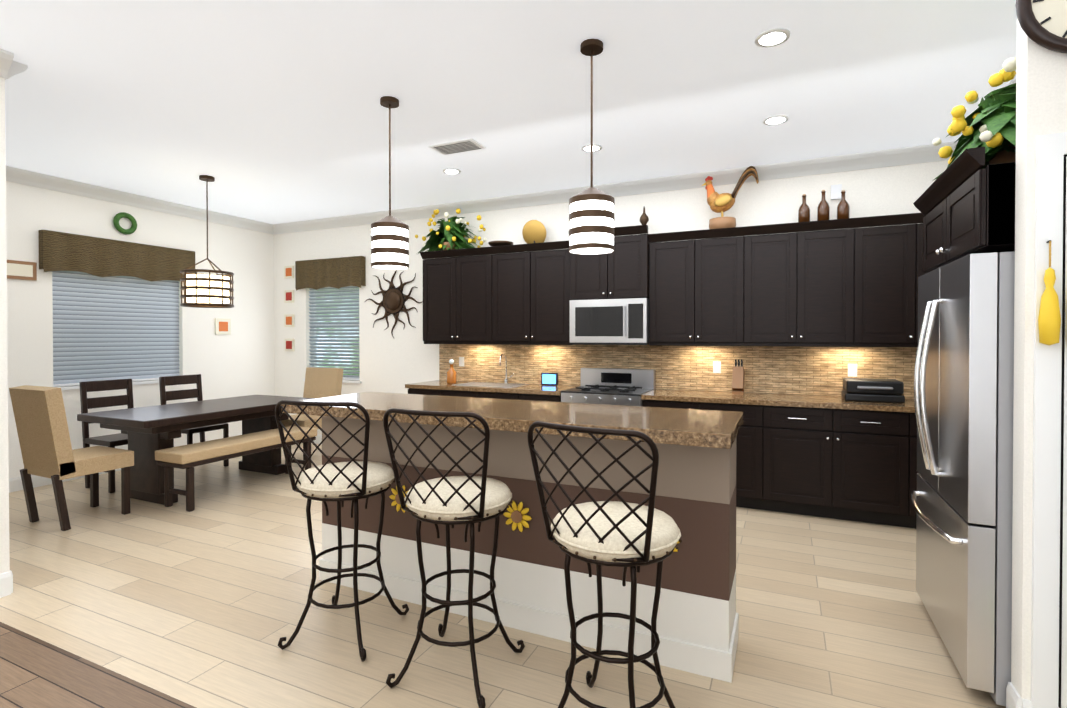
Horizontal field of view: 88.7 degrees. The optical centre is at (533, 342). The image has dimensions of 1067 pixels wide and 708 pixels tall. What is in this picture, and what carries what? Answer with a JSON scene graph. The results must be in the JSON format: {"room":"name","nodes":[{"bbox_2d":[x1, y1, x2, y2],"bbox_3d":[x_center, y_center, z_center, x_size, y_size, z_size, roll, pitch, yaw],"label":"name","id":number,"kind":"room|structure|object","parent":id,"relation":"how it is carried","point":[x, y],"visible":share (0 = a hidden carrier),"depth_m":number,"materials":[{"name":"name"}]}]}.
{"room":"dining room and kitchen","nodes":[
{"label":"dining room and kitchen","id":0,"kind":"room"},
{"bbox_2d":[0,77,9,573],"bbox_3d":[-3.631,-0.071,1.566,0.140,2.950,3.220,0,1,25],"label":"wall","id":1,"kind":"structure","parent":0,"point":[4,514],"depth_m":2.98,"materials":[{"name":"paint"}]},
{"bbox_2d":[0,570,12,597],"bbox_3d":[-3.558,1.342,1.554,0.014,0.125,3.234,0,1,25],"label":"baseboard","id":2,"kind":"structure","parent":1,"relation":"attached to","point":[6,579],"depth_m":2.99,"materials":[{"name":"white"}]},
{"bbox_2d":[0,48,27,79],"bbox_3d":[-3.501,-1.488,1.547,0.100,0.115,3.320,0,1,25],"label":"crown molding","id":3,"kind":"structure","parent":1,"relation":"attached to","point":[10,67],"depth_m":2.96,"materials":[{"name":"white paint"}]},
{"bbox_2d":[0,622,195,707],"bbox_3d":[-1.558,1.455,0.451,9.950,0.080,3.200,0,1,25],"label":"floor","id":4,"kind":"structure","parent":0,"point":[35,672],"depth_m":2.24,"materials":[{"name":"brown wood"}]},
{"bbox_2d":[6,181,274,478],"bbox_3d":[-5.138,-0.098,4.378,0.150,2.950,7.070,0,1,25],"label":"wall","id":5,"kind":"structure","parent":0,"point":[239,361],"depth_m":6.17,"materials":[{"name":"paint"}]},
{"bbox_2d":[9,468,120,492],"bbox_3d":[-4.390,1.300,5.820,0.014,0.125,3.850,0,1,25],"label":"baseboard","id":6,"kind":"structure","parent":5,"relation":"attached to","point":[15,484],"depth_m":5.14,"materials":[{"name":"white"}]},
{"bbox_2d":[57,378,158,389],"bbox_3d":[-4.429,-0.238,5.856,0.160,1.400,1.310,0,1,25],"label":"window","id":7,"kind":"structure","parent":5,"relation":"in","point":[133,383],"depth_m":5.90,"materials":[{"name":"white"}]},
{"bbox_2d":[52,271,179,386],"bbox_3d":[-4.425,-0.255,5.854,0.040,1.365,1.230,0,1,25],"label":"window blinds","id":8,"kind":"object","parent":5,"relation":"attached to","point":[115,327],"visible":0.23,"depth_m":5.78,"materials":[{"name":"white plastic"}]},
{"bbox_2d":[38,230,194,281],"bbox_3d":[-4.341,-0.868,5.810,0.092,0.400,1.460,0,1,25],"label":"valance","id":9,"kind":"object","parent":5,"relation":"attached to","point":[94,256],"visible":0.94,"depth_m":5.63,"materials":[{"name":"fabric"}]},
{"bbox_2d":[7,212,230,334],"bbox_3d":[-4.317,-0.738,5.910,0.053,1.298,2.250,0,1,25],"label":"wall decor","id":10,"kind":"object","parent":5,"relation":"attached to","point":[22,270],"depth_m":5.71,"materials":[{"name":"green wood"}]},
{"bbox_2d":[6,166,271,233],"bbox_3d":[-4.374,-1.529,5.725,0.100,0.115,3.740,0,1,25],"label":"crown molding","id":11,"kind":"structure","parent":5,"relation":"attached to","point":[16,175],"depth_m":5.79,"materials":[{"name":"white wood"}]},
{"bbox_2d":[0,443,1005,707],"bbox_3d":[-0.017,1.422,3.798,9.950,0.080,4.170,0,1,25],"label":"floor","id":12,"kind":"structure","parent":0,"point":[204,603],"depth_m":2.72,"materials":[{"name":"beige tile"}]},
{"bbox_2d":[9,385,133,530],"bbox_3d":[-3.575,0.854,4.244,0.500,1.054,0.585,0,1,25],"label":"upholstered dining chair","id":13,"kind":"object","parent":12,"relation":"on","point":[47,451],"visible":1,"depth_m":4.03,"materials":[{"name":"beige fabric"}]},
{"bbox_2d":[79,379,133,492],"bbox_3d":[-3.967,0.870,5.242,0.497,0.999,0.440,0,1,25],"label":"dining chair","id":14,"kind":"object","parent":12,"relation":"on","point":[114,440],"visible":0.46,"depth_m":5.18,"materials":[{"name":"black wood"}]},
{"bbox_2d":[159,374,228,466],"bbox_3d":[-3.666,0.864,5.896,0.497,0.999,0.440,0,1,25],"label":"dining chair","id":15,"kind":"object","parent":12,"relation":"on","point":[165,396],"visible":0.4,"depth_m":5.93,"materials":[{"name":"black wood"}]},
{"bbox_2d":[77,395,315,504],"bbox_3d":[-3.107,0.988,5.260,0.950,0.760,1.750,0,1,25],"label":"dining table","id":16,"kind":"object","parent":12,"relation":"on","point":[149,430],"visible":0.77,"depth_m":4.75,"materials":[{"name":"brown wood"}]},
{"bbox_2d":[155,426,316,511],"bbox_3d":[-2.671,1.127,5.050,0.360,0.485,1.390,0,1,25],"label":"bench","id":17,"kind":"object","parent":12,"relation":"on","point":[189,457],"visible":0.85,"depth_m":4.65,"materials":[{"name":"brown wood"}]},
{"bbox_2d":[281,367,342,465],"bbox_3d":[-2.611,0.833,6.337,0.500,1.054,0.585,0,1,25],"label":"upholstered dining chair","id":18,"kind":"object","parent":12,"relation":"on","point":[322,382],"visible":0.42,"depth_m":6.44,"materials":[{"name":"beige fabric"}]},
{"bbox_2d":[275,400,408,661],"bbox_3d":[-0.900,0.823,2.597,0.463,1.137,0.495,0,1,13],"label":"bar stool","id":19,"kind":"object","parent":12,"relation":"on","point":[352,479],"visible":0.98,"depth_m":2.47,"materials":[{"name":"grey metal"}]},
{"bbox_2d":[408,389,448,395],"bbox_3d":[-1.002,0.925,6.040,0.503,0.870,0.606,0,1,25],"label":"base cabinet","id":20,"kind":"object","parent":12,"relation":"on","point":[441,392],"depth_m":5.75,"materials":[{"name":"black wood"}]},
{"bbox_2d":[405,381,580,396],"bbox_3d":[-0.435,0.472,5.761,1.792,0.040,0.630,0,1,25],"label":"countertop","id":21,"kind":"structure","parent":20,"relation":"on","point":[465,386],"depth_m":5.59,"materials":[{"name":"brown stone"}]},
{"bbox_2d":[447,359,456,382],"bbox_3d":[-0.901,0.317,5.994,0.110,0.263,0.110,0,1,25],"label":"decanter","id":22,"kind":"object","parent":21,"relation":"on","point":[451,375],"visible":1,"depth_m":5.96,"materials":[{"name":"orange glass"}]},
{"bbox_2d":[541,372,557,385],"bbox_3d":[0.170,0.386,5.737,0.180,0.130,0.033,0,1,25],"label":"tablet","id":23,"kind":"object","parent":21,"relation":"on","point":[549,378],"visible":1,"depth_m":5.72,"materials":[{"name":"black plastic"}]},
{"bbox_2d":[383,408,524,707],"bbox_3d":[-0.324,0.826,2.297,0.465,1.137,0.494,0,1,20],"label":"bar stool","id":24,"kind":"object","parent":12,"relation":"on","point":[467,499],"visible":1,"depth_m":2.17,"materials":[{"name":"grey metal"}]},
{"bbox_2d":[449,389,484,397],"bbox_3d":[-0.625,0.927,5.866,0.562,0.870,0.606,0,1,25],"label":"base cabinet","id":25,"kind":"object","parent":12,"relation":"on","point":[452,392],"depth_m":5.57,"materials":[{"name":"black wood"}]},
{"bbox_2d":[485,393,524,399],"bbox_3d":[-0.221,0.929,5.680,0.562,0.870,0.606,0,1,25],"label":"base cabinet","id":26,"kind":"object","parent":12,"relation":"on","point":[515,396],"depth_m":5.37,"materials":[{"name":"black wood"}]},
{"bbox_2d":[319,416,741,682],"bbox_3d":[-0.133,0.887,2.895,2.274,1.008,0.434,0,1,25],"label":"kitchen island","id":27,"kind":"object","parent":12,"relation":"on","point":[697,625],"depth_m":2.57,"materials":[{"name":"white"}]},
{"bbox_2d":[281,392,742,451],"bbox_3d":[-0.182,0.358,2.790,2.304,0.052,0.680,0,1,25],"label":"island countertop","id":28,"kind":"structure","parent":27,"relation":"on","point":[690,428],"depth_m":2.53,"materials":[{"name":"brown stone"}]},
{"bbox_2d":[525,393,560,401],"bbox_3d":[0.156,0.931,5.507,0.503,0.870,0.606,0,1,25],"label":"base cabinet","id":29,"kind":"object","parent":12,"relation":"on","point":[528,396],"depth_m":5.21,"materials":[{"name":"black wood"}]},
{"bbox_2d":[527,421,681,707],"bbox_3d":[0.275,0.830,1.911,0.465,1.137,0.494,0,1,33],"label":"bar stool","id":30,"kind":"object","parent":12,"relation":"on","point":[623,533],"visible":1,"depth_m":1.79,"materials":[{"name":"grey metal"}]},
{"bbox_2d":[560,368,654,405],"bbox_3d":[0.710,0.819,5.194,0.752,1.100,0.685,0,1,25],"label":"range","id":31,"kind":"object","parent":12,"relation":"on","point":[613,386],"visible":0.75,"depth_m":5.29,"materials":[{"name":"silver metal"}]},
{"bbox_2d":[642,401,708,409],"bbox_3d":[1.331,0.936,4.966,0.552,0.870,0.606,0,1,25],"label":"base cabinet","id":32,"kind":"object","parent":12,"relation":"on","point":[700,405],"depth_m":4.67,"materials":[{"name":"black wood"}]},
{"bbox_2d":[709,405,772,510],"bbox_3d":[1.752,0.938,4.772,0.611,0.870,0.606,0,1,25],"label":"base cabinet","id":33,"kind":"object","parent":12,"relation":"on","point":[754,458],"depth_m":4.43,"materials":[{"name":"black wood"}]},
{"bbox_2d":[773,405,844,519],"bbox_3d":[2.199,0.940,4.566,0.610,0.870,0.606,0,1,25],"label":"base cabinet","id":34,"kind":"object","parent":12,"relation":"on","point":[809,444],"depth_m":4.26,"materials":[{"name":"black wood"}]},
{"bbox_2d":[845,409,917,528],"bbox_3d":[2.646,0.942,4.361,0.611,0.870,0.606,0,1,25],"label":"base cabinet","id":35,"kind":"object","parent":12,"relation":"on","point":[881,472],"depth_m":4.06,"materials":[{"name":"black wood"}]},
{"bbox_2d":[641,389,914,412],"bbox_3d":[2.194,0.484,4.551,2.464,0.040,0.630,0,1,25],"label":"countertop","id":36,"kind":"structure","parent":35,"relation":"on","point":[710,396],"depth_m":4.49,"materials":[{"name":"brown stone"}]},
{"bbox_2d":[732,359,744,394],"bbox_3d":[1.835,0.306,4.882,0.090,0.306,0.219,0,1,25],"label":"knife block","id":37,"kind":"object","parent":36,"relation":"on","point":[738,375],"visible":1,"depth_m":4.82,"materials":[{"name":"brown wood"}]},
{"bbox_2d":[841,378,904,402],"bbox_3d":[2.707,0.382,4.361,0.400,0.165,0.350,0,1,25],"label":"grill","id":38,"kind":"object","parent":36,"relation":"on","point":[874,390],"visible":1,"depth_m":4.24,"materials":[{"name":"black plastic"}]},
{"bbox_2d":[910,251,1014,705],"bbox_3d":[2.127,0.526,2.394,0.748,1.740,0.900,0,1,25],"label":"fridge","id":39,"kind":"object","parent":12,"relation":"on","point":[962,503],"visible":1,"depth_m":2.11,"materials":[{"name":"grey metal"}]},
{"bbox_2d":[913,147,1015,271],"bbox_3d":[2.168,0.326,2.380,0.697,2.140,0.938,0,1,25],"label":"upper cabinet","id":40,"kind":"object","parent":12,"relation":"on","point":[964,202],"visible":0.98,"depth_m":2.19,"materials":[{"name":"black wood"}]},
{"bbox_2d":[932,57,1015,180],"bbox_3d":[2.080,-0.949,2.340,0.562,0.409,0.653,0,1,25],"label":"flowers","id":41,"kind":"object","parent":40,"relation":"on","point":[989,123],"visible":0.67,"depth_m":2.29,"materials":[{"name":"green plant"}]},
{"bbox_2d":[0,0,1016,223],"bbox_3d":[-0.686,-1.603,2.315,9.950,0.100,7.370,0,1,25],"label":"ceiling","id":42,"kind":"structure","parent":0,"point":[271,111],"depth_m":3.39,"materials":[{"name":"paint"}]},
{"bbox_2d":[180,175,233,307],"bbox_3d":[-3.122,-0.960,5.220,0.448,1.241,0.448,0,1,25],"label":"dining chandelier","id":43,"kind":"object","parent":42,"relation":"hanging from","point":[209,290],"visible":1,"depth_m":5.09,"materials":[{"name":"brown metal"}]},
{"bbox_2d":[371,96,408,269],"bbox_3d":[-0.929,-1.025,3.527,0.238,1.079,0.238,0,1,25],"label":"pendant light","id":44,"kind":"object","parent":42,"relation":"hanging from","point":[390,243],"visible":1,"depth_m":3.45,"materials":[{"name":"brown metal"}]},
{"bbox_2d":[442,168,460,173],"bbox_3d":[-0.754,-1.575,5.027,0.170,0.010,0.170,0,1,25],"label":"recessed light","id":45,"kind":"object","parent":42,"relation":"in","point":[451,171],"visible":0.98,"depth_m":5.01,"materials":[{"name":"white"}]},
{"bbox_2d":[429,138,485,154],"bbox_3d":[-0.612,-1.565,4.378,0.400,0.016,0.220,0,1,25],"label":"ceiling vent","id":46,"kind":"object","parent":42,"relation":"in","point":[459,146],"visible":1,"depth_m":4.35,"materials":[{"name":"white metal"}]},
{"bbox_2d":[581,144,601,151],"bbox_3d":[0.470,-1.569,4.408,0.170,0.010,0.170,0,1,25],"label":"recessed light","id":47,"kind":"object","parent":42,"relation":"in","point":[587,147],"visible":0.96,"depth_m":4.39,"materials":[{"name":"white"}]},
{"bbox_2d":[569,39,614,254],"bbox_3d":[0.305,-1.018,2.860,0.238,1.079,0.238,0,1,25],"label":"pendant light","id":48,"kind":"object","parent":42,"relation":"hanging from","point":[591,221],"visible":1,"depth_m":2.78,"materials":[{"name":"brown metal"}]},
{"bbox_2d":[754,28,790,46],"bbox_3d":[1.220,-1.553,2.786,0.170,0.010,0.170,0,1,25],"label":"recessed light","id":49,"kind":"object","parent":42,"relation":"in","point":[773,37],"visible":1,"depth_m":2.78,"materials":[{"name":"white"}]},
{"bbox_2d":[763,115,788,124],"bbox_3d":[1.705,-1.563,3.840,0.170,0.010,0.170,0,1,25],"label":"recessed light","id":50,"kind":"object","parent":42,"relation":"in","point":[775,119],"visible":0.98,"depth_m":3.83,"materials":[{"name":"white"}]},
{"bbox_2d":[274,160,948,434],"bbox_3d":[-0.040,-0.114,6.006,8.050,2.950,0.150,0,1,25],"label":"wall","id":51,"kind":"structure","parent":0,"point":[388,363],"depth_m":6.28,"materials":[{"name":"paint"}]},
{"bbox_2d":[284,266,294,350],"bbox_3d":[-3.323,-0.458,7.419,0.170,1.160,0.020,0,1,25],"label":"pictures","id":52,"kind":"object","parent":51,"relation":"attached to","point":[289,298],"depth_m":7.41,"materials":[{"name":"beige"}]},
{"bbox_2d":[313,434,321,444],"bbox_3d":[-2.354,1.288,6.995,2.670,0.125,0.014,0,1,25],"label":"baseboard","id":53,"kind":"structure","parent":51,"relation":"attached to","point":[318,440],"depth_m":7.21,"materials":[{"name":"white wood"}]},
{"bbox_2d":[295,256,365,290],"bbox_3d":[-2.648,-0.880,7.065,1.130,0.400,0.092,0,1,25],"label":"valance","id":54,"kind":"object","parent":51,"relation":"attached to","point":[337,273],"visible":1,"depth_m":7.00,"materials":[{"name":"fabric"}]},
{"bbox_2d":[303,297,360,383],"bbox_3d":[-2.607,-0.216,7.159,0.980,1.470,0.160,0,1,25],"label":"window","id":55,"kind":"structure","parent":51,"relation":"in","point":[348,381],"depth_m":7.14,"materials":[{"name":"white"}]},
{"bbox_2d":[308,286,359,379],"bbox_3d":[-2.610,-0.233,7.155,0.900,1.435,0.040,0,1,25],"label":"window blinds","id":56,"kind":"object","parent":55,"relation":"attached to","point":[323,302],"visible":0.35,"depth_m":7.15,"materials":[{"name":"white plastic"}]},
{"bbox_2d":[365,270,422,337],"bbox_3d":[-1.715,-0.506,6.657,0.923,0.923,0.071,0,1,25],"label":"wall art","id":57,"kind":"object","parent":51,"relation":"attached to","point":[393,301],"visible":0.98,"depth_m":6.64,"materials":[{"name":"brown metal"}]},
{"bbox_2d":[421,249,460,340],"bbox_3d":[-0.945,-0.506,6.148,0.503,0.990,0.336,0,1,25],"label":"upper cabinet","id":58,"kind":"object","parent":51,"relation":"attached to","point":[441,274],"depth_m":5.99,"materials":[{"name":"black wood"}]},
{"bbox_2d":[461,246,496,344],"bbox_3d":[-0.569,-0.504,5.975,0.562,0.990,0.336,0,1,25],"label":"upper cabinet","id":59,"kind":"object","parent":51,"relation":"attached to","point":[479,272],"depth_m":5.79,"materials":[{"name":"black wood"}]},
{"bbox_2d":[415,208,486,253],"bbox_3d":[-0.943,-1.260,6.126,0.903,0.517,0.322,0,1,25],"label":"potted plant","id":60,"kind":"object","parent":59,"relation":"on","point":[451,233],"visible":0.96,"depth_m":6.05,"materials":[{"name":"green plant"}]},
{"bbox_2d":[497,243,536,344],"bbox_3d":[-0.164,-0.502,5.789,0.562,0.990,0.336,0,1,25],"label":"upper cabinet","id":61,"kind":"object","parent":51,"relation":"attached to","point":[516,272],"depth_m":5.61,"materials":[{"name":"black wood"}]},
{"bbox_2d":[488,241,512,246],"bbox_3d":[-0.351,-1.034,5.859,0.270,0.070,0.270,0,1,25],"label":"decorative bowl","id":62,"kind":"object","parent":61,"relation":"on","point":[496,243],"visible":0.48,"depth_m":5.76,"materials":[{"name":"brown metal"}]},
{"bbox_2d":[537,241,569,344],"bbox_3d":[0.212,-0.501,5.616,0.503,0.990,0.336,0,1,25],"label":"upper cabinet","id":63,"kind":"object","parent":51,"relation":"attached to","point":[553,303],"depth_m":5.44,"materials":[{"name":"black wood"}]},
{"bbox_2d":[522,220,545,243],"bbox_3d":[-0.003,-1.141,5.729,0.280,0.287,0.127,0,1,25],"label":"decorative plate","id":64,"kind":"object","parent":63,"relation":"on","point":[533,231],"visible":0.83,"depth_m":5.73,"materials":[{"name":"yellow ceramic"}]},
{"bbox_2d":[569,240,612,300],"bbox_3d":[0.634,-0.743,5.397,0.439,0.660,0.376,0,1,25],"label":"upper cabinet","id":65,"kind":"object","parent":51,"relation":"attached to","point":[590,276],"depth_m":5.23,"materials":[{"name":"black wood"}]},
{"bbox_2d":[272,141,955,234],"bbox_3d":[-0.092,-1.531,5.878,7.750,0.115,0.100,0,1,25],"label":"crown molding","id":66,"kind":"structure","parent":51,"relation":"attached to","point":[921,153],"depth_m":5.25,"materials":[{"name":"white"}]},
{"bbox_2d":[613,225,648,298],"bbox_3d":[0.926,-0.742,5.263,0.439,0.660,0.376,0,1,25],"label":"upper cabinet","id":67,"kind":"object","parent":51,"relation":"attached to","point":[631,251],"depth_m":5.06,"materials":[{"name":"black wood"}]},
{"bbox_2d":[570,298,648,344],"bbox_3d":[0.764,-0.193,5.301,0.752,0.431,0.426,0,1,25],"label":"microwave oven","id":68,"kind":"object","parent":67,"relation":"attached to","point":[609,322],"visible":0.98,"depth_m":5.13,"materials":[{"name":"silver metal"}]},
{"bbox_2d":[640,207,648,224],"bbox_3d":[1.057,-1.188,5.210,0.090,0.230,0.090,0,1,25],"label":"decor","id":69,"kind":"object","parent":67,"relation":"on","point":[644,219],"visible":0.6,"depth_m":5.18,"materials":[{"name":"brown ceramic"}]},
{"bbox_2d":[649,230,704,344],"bbox_3d":[1.350,-0.495,5.092,0.470,0.990,0.336,0,1,25],"label":"upper cabinet","id":70,"kind":"object","parent":51,"relation":"attached to","point":[677,266],"depth_m":4.93,"materials":[{"name":"black wood"}]},
{"bbox_2d":[705,226,752,344],"bbox_3d":[1.696,-0.494,4.933,0.528,0.990,0.336,0,1,25],"label":"upper cabinet","id":71,"kind":"object","parent":51,"relation":"attached to","point":[728,260],"depth_m":4.75,"materials":[{"name":"black wood"}]},
{"bbox_2d":[753,222,808,344],"bbox_3d":[2.069,-0.492,4.761,0.529,0.990,0.336,0,1,25],"label":"upper cabinet","id":72,"kind":"object","parent":51,"relation":"attached to","point":[780,261],"depth_m":4.58,"materials":[{"name":"black wood"}]},
{"bbox_2d":[701,166,758,228],"bbox_3d":[1.755,-1.272,4.887,0.483,0.565,0.230,0,1,25],"label":"rooster figurine","id":73,"kind":"object","parent":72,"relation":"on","point":[722,203],"visible":0.98,"depth_m":4.85,"materials":[{"name":"brown wood"}]},
{"bbox_2d":[805,217,864,344],"bbox_3d":[2.442,-0.491,4.589,0.529,0.990,0.336,0,1,25],"label":"upper cabinet","id":74,"kind":"object","parent":51,"relation":"attached to","point":[814,315],"depth_m":4.40,"materials":[{"name":"black wood"}]},
{"bbox_2d":[798,194,809,221],"bbox_3d":[2.301,-1.122,4.637,0.092,0.270,0.092,0,1,25],"label":"decorative bottle","id":75,"kind":"object","parent":74,"relation":"on","point":[804,212],"visible":0.9,"depth_m":4.61,"materials":[{"name":"brown glass"}]},
{"bbox_2d":[817,190,829,220],"bbox_3d":[2.433,-1.131,4.577,0.092,0.290,0.092,0,1,25],"label":"decorative bottle","id":76,"kind":"object","parent":74,"relation":"on","point":[823,210],"visible":0.94,"depth_m":4.55,"materials":[{"name":"brown glass"}]},
{"bbox_2d":[837,190,849,218],"bbox_3d":[2.565,-1.121,4.516,0.092,0.270,0.092,0,1,25],"label":"decorative bottle","id":77,"kind":"object","parent":74,"relation":"on","point":[843,209],"visible":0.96,"depth_m":4.49,"materials":[{"name":"brown glass"}]},
{"bbox_2d":[831,184,841,199],"bbox_3d":[2.595,-1.286,4.676,0.080,0.120,0.039,0,1,25],"label":"sensor","id":78,"kind":"object","parent":51,"relation":"attached to","point":[836,190],"visible":0.86,"depth_m":4.66,"materials":[{"name":"white plastic"}]},
{"bbox_2d":[865,213,927,344],"bbox_3d":[2.815,-0.489,4.417,0.528,0.990,0.336,0,1,25],"label":"upper cabinet","id":79,"kind":"object","parent":51,"relation":"attached to","point":[894,253],"depth_m":4.24,"materials":[{"name":"black wood"}]},
{"bbox_2d":[1011,19,1066,699],"bbox_3d":[2.951,-0.070,1.442,2.600,2.950,0.100,0,1,25],"label":"wall","id":80,"kind":"structure","parent":0,"point":[1041,90],"depth_m":1.94,"materials":[{"name":"paint"}]},
{"bbox_2d":[956,77,1015,144],"bbox_3d":[2.801,-1.503,3.016,0.100,0.115,2.660,0,1,25],"label":"crown molding","id":81,"kind":"structure","parent":80,"relation":"attached to","point":[1013,81],"depth_m":3.25,"materials":[{"name":"white"}]},
{"bbox_2d":[1015,0,1066,52],"bbox_3d":[1.893,-1.188,1.836,0.424,0.424,0.047,0,1,25],"label":"wall clock","id":82,"kind":"object","parent":80,"relation":"attached to","point":[1043,23],"visible":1,"depth_m":1.89,"materials":[{"name":"brown wood"}]},
{"bbox_2d":[1031,132,1066,707],"bbox_3d":[2.204,0.340,1.726,0.960,2.125,0.016,0,1,25],"label":"door frame","id":83,"kind":"structure","parent":80,"relation":"attached to","point":[1048,421],"depth_m":1.91,"materials":[{"name":"white paint"}]},
{"bbox_2d":[1038,240,1060,344],"bbox_3d":[1.784,-0.171,1.885,0.060,0.364,0.057,0,1,25],"label":"tassel ornament","id":84,"kind":"object","parent":80,"relation":"hanging from","point":[1049,320],"visible":1,"depth_m":1.87,"materials":[{"name":"yellow fabric"}]},
{"bbox_2d":[1061,157,1066,707],"bbox_3d":[1.669,0.379,1.520,0.062,2.028,0.800,0,1,25],"label":"door leaf","id":85,"kind":"structure","parent":80,"relation":"in","point":[1064,642],"depth_m":1.87,"materials":[{"name":"white"}]},
{"label":"outside","id":86,"kind":"structure","parent":0,"visible":0},
{"bbox_2d":[316,289,359,374],"bbox_3d":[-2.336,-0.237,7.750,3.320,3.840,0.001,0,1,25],"label":"view","id":87,"kind":"structure","parent":86,"point":[338,335],"depth_m":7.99,"materials":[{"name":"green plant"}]}
]}

